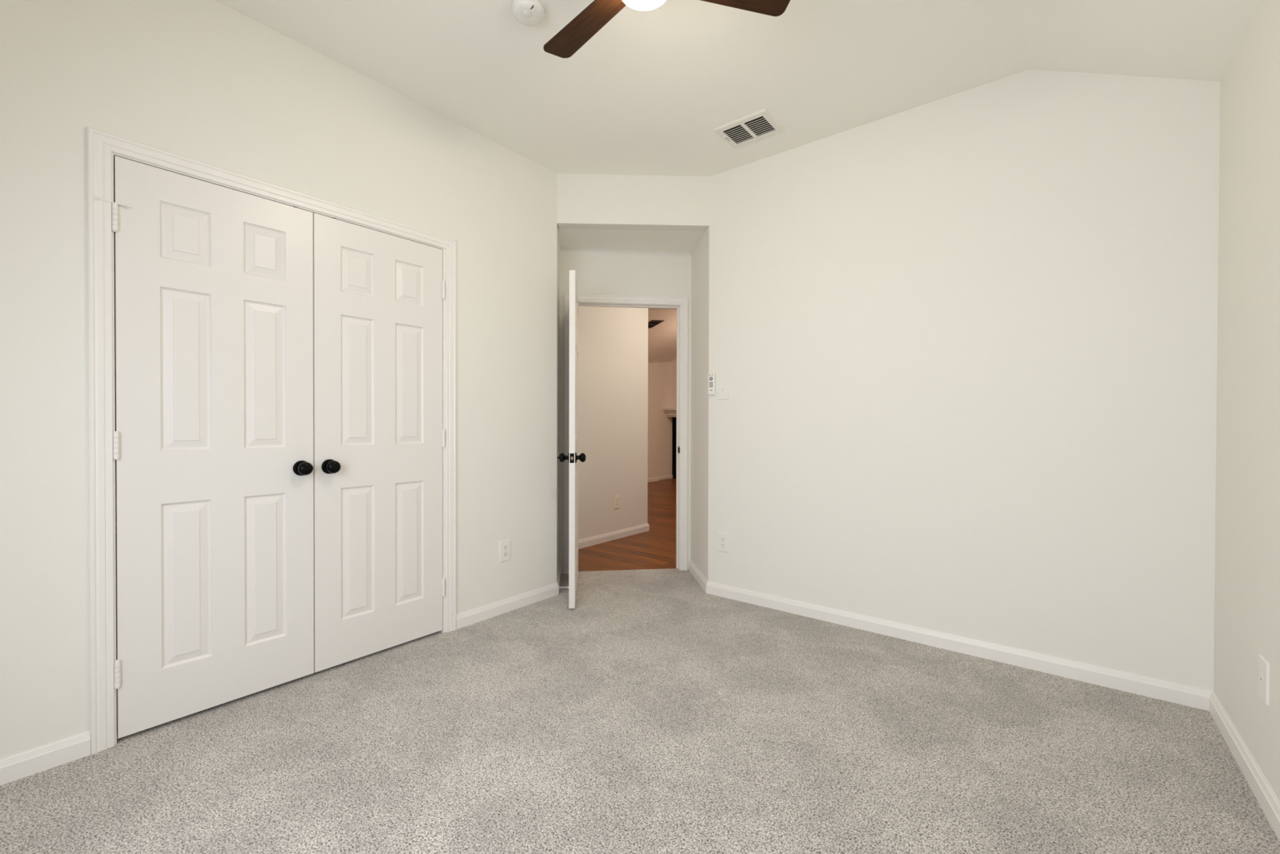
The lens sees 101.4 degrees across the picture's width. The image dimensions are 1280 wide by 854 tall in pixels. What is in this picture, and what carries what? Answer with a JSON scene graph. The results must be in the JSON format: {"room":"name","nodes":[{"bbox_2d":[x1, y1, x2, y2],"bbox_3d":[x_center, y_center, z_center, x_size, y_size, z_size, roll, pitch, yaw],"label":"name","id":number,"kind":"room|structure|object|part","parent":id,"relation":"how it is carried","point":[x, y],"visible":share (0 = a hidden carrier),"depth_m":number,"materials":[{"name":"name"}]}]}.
{"room":"empty bedroom","nodes":[
{"label":"empty bedroom","id":0,"kind":"room"},
{"bbox_2d":[0,0,556,759],"bbox_3d":[-1.549,-0.263,2.252,0.115,2.825,3.095,0,1,38],"label":"wall","id":1,"kind":"structure","parent":0,"point":[203,81],"depth_m":1.98,"materials":[{"name":"white paint"}]},
{"bbox_2d":[0,730,90,785],"bbox_3d":[-2.123,1.066,1.437,0.014,0.078,0.852,0,1,38],"label":"baseboard","id":2,"kind":"structure","parent":1,"relation":"attached to","point":[26,763],"depth_m":1.69,"materials":[{"name":"white paint"}]},
{"bbox_2d":[96,155,314,738],"bbox_3d":[-1.632,0.067,2.035,0.100,2.034,0.665,0,1,38],"label":"door","id":3,"kind":"structure","parent":1,"relation":"in","point":[213,434],"depth_m":2.02,"materials":[{"name":"white paint"}]},
{"bbox_3d":[-1.439,0.174,2.247,0.058,0.057,0.057,0,1,38],"label":"knob","id":4,"kind":"part","parent":3,"relation":"part of","materials":[{"name":"black metal"}]},
{"bbox_2d":[86,126,456,754],"bbox_3d":[-1.473,0.043,2.340,0.130,2.112,1.380,0,1,38],"label":"door frame","id":5,"kind":"structure","parent":1,"relation":"attached to","point":[100,144],"depth_m":1.80,"materials":[{"name":"white paint"}]},
{"bbox_2d":[312,213,444,672],"bbox_3d":[-1.229,0.064,2.544,0.100,2.034,0.625,0,1,38],"label":"door","id":6,"kind":"structure","parent":1,"relation":"in","point":[379,433],"depth_m":2.52,"materials":[{"name":"white paint"}]},
{"bbox_3d":[-1.370,0.174,2.334,0.058,0.057,0.057,0,1,38],"label":"knob","id":7,"kind":"part","parent":6,"relation":"part of","materials":[{"name":"black metal"}]},
{"bbox_2d":[499,538,510,562],"bbox_3d":[-0.800,0.729,3.111,0.008,0.124,0.079,0,1,38],"label":"wall outlet","id":8,"kind":"object","parent":1,"relation":"attached to","point":[504,545],"visible":1,"depth_m":3.11,"materials":[{"name":"white plastic"}]},
{"bbox_2d":[456,563,560,629],"bbox_3d":[-0.695,1.055,3.346,0.237,0.078,1.144,0,0,21],"label":"baseboard","id":9,"kind":"structure","parent":1,"relation":"attached to","point":[474,615],"depth_m":3.11,"materials":[{"name":"white paint"}]},
{"bbox_2d":[557,270,586,608],"bbox_3d":[-0.446,0.067,3.523,0.172,2.020,0.814,0,0,-5],"label":"door","id":10,"kind":"structure","parent":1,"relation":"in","point":[573,457],"depth_m":3.13,"materials":[{"name":"white paint"}]},
{"bbox_3d":[-0.464,0.180,3.183,0.058,0.057,0.057,0,0,-5],"label":"knob","id":11,"kind":"part","parent":10,"relation":"part of","materials":[{"name":"black metal"}]},
{"bbox_3d":[-0.406,0.180,3.128,0.025,0.057,0.003,0,0,-5],"label":"latch plate","id":12,"kind":"part","parent":10,"relation":"part of","materials":[{"name":"black metal"}]},
{"bbox_3d":[-0.359,0.180,3.193,0.058,0.057,0.057,0,0,-5],"label":"knob","id":13,"kind":"part","parent":10,"relation":"part of","materials":[{"name":"black metal"}]},
{"bbox_2d":[556,223,559,578],"bbox_3d":[-0.623,-0.261,3.672,0.100,2.805,0.499,0,0,-7],"label":"wall","id":14,"kind":"structure","parent":0,"point":[557,239],"depth_m":3.62,"materials":[{"name":"white paint"}]},
{"bbox_2d":[577,306,648,540],"bbox_3d":[-0.654,-0.267,4.674,0.120,2.800,2.225,0,1,38],"label":"wall","id":15,"kind":"structure","parent":0,"point":[613,341],"depth_m":5.07,"materials":[{"name":"white paint"}]},
{"bbox_2d":[577,523,649,549],"bbox_3d":[-1.639,1.039,5.629,2.861,0.078,1.989,0,1,38],"label":"baseboard","id":16,"kind":"structure","parent":15,"relation":"attached to","point":[596,540],"depth_m":5.06,"materials":[{"name":"white paint"}]},
{"bbox_2d":[613,495,619,509],"bbox_3d":[-0.226,0.727,5.123,0.008,0.124,0.079,0,1,38],"label":"wall outlet","id":17,"kind":"object","parent":15,"relation":"attached to","point":[616,499],"visible":1,"depth_m":5.12,"materials":[{"name":"beige plastic"}]},
{"bbox_2d":[559,247,691,573],"bbox_3d":[-0.087,-0.263,4.024,1.650,2.805,0.115,0,0,-7],"label":"wall","id":18,"kind":"structure","parent":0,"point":[597,271],"depth_m":3.95,"materials":[{"name":"white paint"}]},
{"bbox_2d":[563,293,688,573],"bbox_3d":[-0.107,0.054,4.016,0.942,2.111,0.130,0,0,-7],"label":"door frame","id":19,"kind":"structure","parent":18,"relation":"attached to","point":[683,301],"depth_m":4.00,"materials":[{"name":"white paint"}]},
{"bbox_2d":[556,173,709,231],"bbox_3d":[-0.044,-1.510,3.490,1.000,0.343,0.100,0,0,-2],"label":"wall header","id":20,"kind":"structure","parent":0,"point":[584,201],"depth_m":3.44,"materials":[{"name":"white paint"}]},
{"bbox_2d":[0,478,1279,853],"bbox_3d":[0.590,1.103,5.824,7.518,0.050,11.340,0,1,38],"label":"floor","id":21,"kind":"structure","parent":0,"point":[657,713],"depth_m":1.77,"materials":[{"name":"carpet"}]},
{"bbox_2d":[662,359,676,478],"bbox_3d":[1.343,-0.408,11.282,0.550,2.900,2.130,0,1,38],"label":"fireplace","id":22,"kind":"object","parent":21,"relation":"on","point":[670,412],"visible":0.23,"depth_m":10.80,"materials":[{"name":"white paint"}]},
{"bbox_2d":[662,407,676,417],"bbox_3d":[1.292,-0.318,11.323,0.420,0.183,2.130,0,1,38],"label":"mantel shelf","id":23,"kind":"object","parent":22,"relation":"attached to","point":[670,412],"depth_m":10.58,"materials":[{"name":"white paint"}]},
{"bbox_2d":[647,361,672,478],"bbox_3d":[-0.471,-0.531,9.913,0.760,3.250,6.225,0,1,38],"label":"wall","id":24,"kind":"structure","parent":0,"point":[660,433],"depth_m":10.53,"materials":[{"name":"white paint"}]},
{"bbox_2d":[647,474,672,482],"bbox_3d":[-0.714,1.015,9.063,0.094,0.078,4.575,0,1,38],"label":"baseboard","id":25,"kind":"structure","parent":24,"relation":"attached to","point":[670,476],"depth_m":10.53,"materials":[{"name":"white paint"}]},
{"bbox_2d":[648,307,676,363],"bbox_3d":[0.778,-1.470,8.921,3.137,1.851,6.425,0,1,38],"label":"ceiling","id":26,"kind":"structure","parent":0,"point":[662,337],"depth_m":8.36,"materials":[{"name":"white paint"}]},
{"bbox_2d":[648,320,664,328],"bbox_3d":[0.164,-1.462,7.383,0.247,0.130,0.309,0,1,36],"label":"ceiling vent","id":27,"kind":"object","parent":26,"relation":"in","point":[652,323],"visible":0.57,"depth_m":7.38,"materials":[{"name":"black metal"}]},
{"bbox_2d":[690,226,709,580],"bbox_3d":[0.471,-0.259,3.761,0.100,2.805,0.577,0,0,-7],"label":"wall","id":28,"kind":"structure","parent":0,"point":[700,253],"depth_m":3.70,"materials":[{"name":"white paint"}]},
{"bbox_2d":[215,0,1259,253],"bbox_3d":[-0.070,-1.546,1.769,3.602,0.443,4.223,0,1,38],"label":"ceiling","id":29,"kind":"structure","parent":0,"point":[647,94],"depth_m":2.33,"materials":[{"name":"white paint"}]},
{"bbox_2d":[510,0,545,26],"bbox_3d":[-0.438,-1.628,2.047,0.136,0.046,0.136,0,1,38],"label":"smoke detector","id":30,"kind":"object","parent":29,"relation":"attached to","point":[527,12],"visible":1,"depth_m":2.03,"materials":[{"name":"white plastic"}]},
{"bbox_2d":[543,0,790,57],"bbox_3d":[-0.066,-1.504,1.680,0.862,0.287,0.903,0,1,38],"label":"ceiling fan","id":31,"kind":"object","parent":29,"relation":"attached to","point":[592,19],"visible":1,"depth_m":1.82,"materials":[{"name":"brown wood"}]},
{"bbox_3d":[-0.204,-1.447,1.893,0.123,0.027,0.375,0,1,-43],"label":"blade","id":32,"kind":"part","parent":31,"relation":"part of","materials":[{"name":"brown wood"}]},
{"bbox_3d":[0.323,-1.444,1.729,0.375,0.027,0.123,0,0,-12],"label":"blade","id":33,"kind":"part","parent":31,"relation":"part of","materials":[{"name":"brown wood"}]},
{"bbox_2d":[713,108,785,148],"bbox_3d":[0.605,-1.647,2.904,0.312,0.016,0.250,0,1,38],"label":"ceiling vent","id":34,"kind":"object","parent":29,"relation":"in","point":[761,124],"visible":1,"depth_m":2.89,"materials":[{"name":"silver metal"}]},
{"bbox_2d":[707,69,1220,691],"bbox_3d":[1.439,-0.259,2.767,2.414,2.825,0.120,0,1,38],"label":"wall","id":35,"kind":"structure","parent":0,"point":[965,343],"depth_m":2.51,"materials":[{"name":"white paint"}]},
{"bbox_2d":[707,373,715,395],"bbox_3d":[0.472,-0.288,3.442,0.051,0.144,0.021,0,1,38],"label":"remote","id":36,"kind":"object","parent":35,"relation":"attached to","point":[711,376],"visible":1,"depth_m":3.43,"materials":[{"name":"white plastic"}]},
{"bbox_2d":[717,532,728,552],"bbox_3d":[0.540,0.743,3.402,0.079,0.124,0.008,0,1,38],"label":"wall outlet","id":37,"kind":"object","parent":35,"relation":"attached to","point":[722,538],"visible":1,"depth_m":3.40,"materials":[{"name":"white plastic"}]},
{"bbox_2d":[718,380,728,399],"bbox_3d":[0.538,-0.247,3.392,0.079,0.124,0.017,0,1,38],"label":"light switch","id":38,"kind":"object","parent":35,"relation":"attached to","point":[723,385],"visible":1,"depth_m":3.39,"materials":[{"name":"white plastic"}]},
{"bbox_2d":[688,560,1213,711],"bbox_3d":[1.191,1.063,2.927,0.347,0.078,2.724,0,1,-43],"label":"baseboard","id":39,"kind":"structure","parent":35,"relation":"attached to","point":[1180,694],"depth_m":2.52,"materials":[{"name":"white paint"}]},
{"bbox_2d":[1213,0,1279,801],"bbox_3d":[1.140,-0.092,0.541,0.120,2.524,3.744,0,1,38],"label":"wall","id":40,"kind":"structure","parent":0,"point":[1246,622],"depth_m":1.69,"materials":[{"name":"white paint"}]},
{"bbox_2d":[1208,691,1279,841],"bbox_3d":[1.121,1.080,0.639,0.014,0.078,3.623,0,1,38],"label":"baseboard","id":41,"kind":"structure","parent":40,"relation":"attached to","point":[1263,792],"depth_m":1.65,"materials":[{"name":"white paint"}]},
{"bbox_2d":[1257,653,1269,706],"bbox_3d":[1.859,0.750,1.562,0.008,0.124,0.079,0,1,38],"label":"jack plate","id":42,"kind":"object","parent":40,"relation":"attached to","point":[1264,665],"visible":1,"depth_m":1.55,"materials":[{"name":"white plastic"}]}
]}

